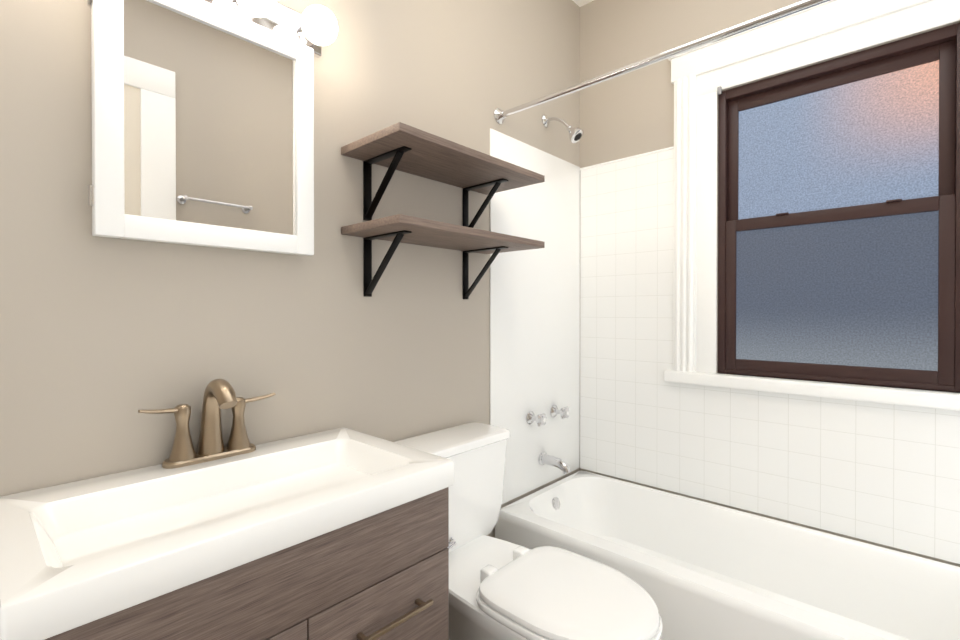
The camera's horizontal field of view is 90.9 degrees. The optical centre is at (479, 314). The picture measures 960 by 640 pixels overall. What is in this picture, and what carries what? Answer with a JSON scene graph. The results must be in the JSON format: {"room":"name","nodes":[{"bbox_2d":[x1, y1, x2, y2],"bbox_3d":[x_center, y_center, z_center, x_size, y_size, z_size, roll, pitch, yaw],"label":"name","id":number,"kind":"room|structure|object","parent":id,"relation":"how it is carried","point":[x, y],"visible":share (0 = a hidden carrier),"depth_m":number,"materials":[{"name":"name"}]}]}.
{"room":"bathroom","nodes":[
{"label":"bathroom","id":0,"kind":"room"},
{"bbox_2d":[0,0,579,537],"bbox_3d":[-0.498,-0.232,1.517,0.100,2.877,3.283,0,0,42],"label":"wall","id":1,"kind":"structure","parent":0,"point":[102,340],"depth_m":1.37,"materials":[{"name":"beige paint"}]},
{"bbox_2d":[87,0,313,255],"bbox_3d":[-0.673,-0.470,1.202,0.062,0.598,0.506,0,0,42],"label":"upper cabinet","id":2,"kind":"object","parent":1,"relation":"attached to","point":[202,122],"visible":1,"depth_m":1.15,"materials":[{"name":"white paint"}]},
{"bbox_2d":[204,0,337,57],"bbox_3d":[-0.665,-0.823,1.144,0.148,0.110,0.671,0,0,42],"label":"sconce","id":3,"kind":"object","parent":1,"relation":"attached to","point":[315,27],"visible":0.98,"depth_m":1.31,"materials":[{"name":"white glass"}]},
{"bbox_2d":[341,122,544,298],"bbox_3d":[-0.097,-0.297,1.658,0.298,0.472,0.697,0,0,42],"label":"wall shelf","id":4,"kind":"object","parent":1,"relation":"attached to","point":[400,146],"visible":1,"depth_m":1.56,"materials":[{"name":"brown wood"}]},
{"bbox_2d":[490,128,579,503],"bbox_3d":[0.293,0.018,2.304,0.008,1.640,0.740,0,0,42],"label":"wall panel","id":5,"kind":"object","parent":1,"relation":"attached to","point":[535,331],"visible":0.79,"depth_m":2.27,"materials":[{"name":"white tile"}]},
{"bbox_2d":[526,405,570,473],"bbox_3d":[0.362,0.602,2.259,0.160,0.292,0.262,0,0,42],"label":"tub faucet","id":6,"kind":"object","parent":1,"relation":"attached to","point":[544,457],"visible":1,"depth_m":2.24,"materials":[{"name":"silver metal"}]},
{"bbox_2d":[542,115,583,142],"bbox_3d":[0.403,-0.901,2.273,0.204,0.172,0.073,0,0,42],"label":"shower head","id":7,"kind":"object","parent":1,"relation":"attached to","point":[575,135],"visible":1,"depth_m":2.24},
{"bbox_2d":[573,0,593,6],"bbox_3d":[0.167,-1.716,0.901,1.900,0.100,3.283,0,0,42],"label":"ceiling","id":8,"kind":"structure","parent":0,"point":[580,3],"depth_m":2.54,"materials":[{"name":"white paint"}]},
{"bbox_2d":[579,0,959,566],"bbox_3d":[1.223,-0.235,2.067,1.700,2.877,0.150,0,0,42],"label":"wall","id":9,"kind":"structure","parent":0,"point":[628,114],"depth_m":2.35,"materials":[{"name":"beige paint"}]},
{"bbox_2d":[580,146,959,563],"bbox_3d":[1.168,0.023,2.008,1.682,1.635,0.014,0,0,42],"label":"wall tile","id":10,"kind":"structure","parent":9,"relation":"attached to","point":[883,474],"depth_m":2.14,"materials":[{"name":"white tile"}]},
{"bbox_2d":[664,0,959,410],"bbox_3d":[1.357,-0.454,1.855,1.216,1.542,0.130,0,0,42],"label":"window","id":11,"kind":"structure","parent":9,"relation":"in","point":[839,220],"depth_m":1.87,"materials":[{"name":"white"}]},
{"bbox_3d":[0.167,1.260,0.919,1.900,0.100,3.283,0,0,42],"label":"floor","id":12,"kind":"structure","parent":0,"visible":0},
{"bbox_2d":[0,379,453,639],"bbox_3d":[-0.508,0.683,1.043,0.526,1.053,0.792,0,0,42],"label":"bathroom vanity","id":13,"kind":"object","parent":12,"relation":"on","point":[342,533],"visible":1,"depth_m":0.94,"materials":[{"name":"white ceramic"}]},
{"bbox_2d":[138,379,275,468],"bbox_3d":[-0.640,0.258,1.157,0.156,0.203,0.310,0,0,42],"label":"faucet","id":14,"kind":"object","parent":13,"relation":"on","point":[219,394],"depth_m":1.17,"materials":[{"name":"gold metal"}]},
{"bbox_2d":[394,422,661,639],"bbox_3d":[0.120,0.824,1.460,0.883,0.767,0.541,0,0,42],"label":"toilet","id":15,"kind":"object","parent":12,"relation":"on","point":[499,589],"visible":0.75,"depth_m":1.39,"materials":[{"name":"white ceramic"}]},
{"bbox_2d":[495,471,959,639],"bbox_3d":[0.922,1.026,1.744,1.679,0.360,0.723,0,0,42],"label":"bathtub","id":16,"kind":"object","parent":12,"relation":"on","point":[695,569],"visible":0.77,"depth_m":1.78,"materials":[{"name":"white ceramic"}]},
{"bbox_3d":[0.831,-0.225,0.303,0.100,2.877,3.283,0,0,42],"label":"wall","id":17,"kind":"structure","parent":0,"visible":0},
{"bbox_2d":[494,0,829,123],"bbox_3d":[0.710,-0.868,1.501,1.699,0.068,0.068,0,0,42],"label":"rail","id":18,"kind":"object","parent":17,"relation":"attached to","point":[500,115],"visible":1,"depth_m":1.56,"materials":[{"name":"silver metal"}]}
]}

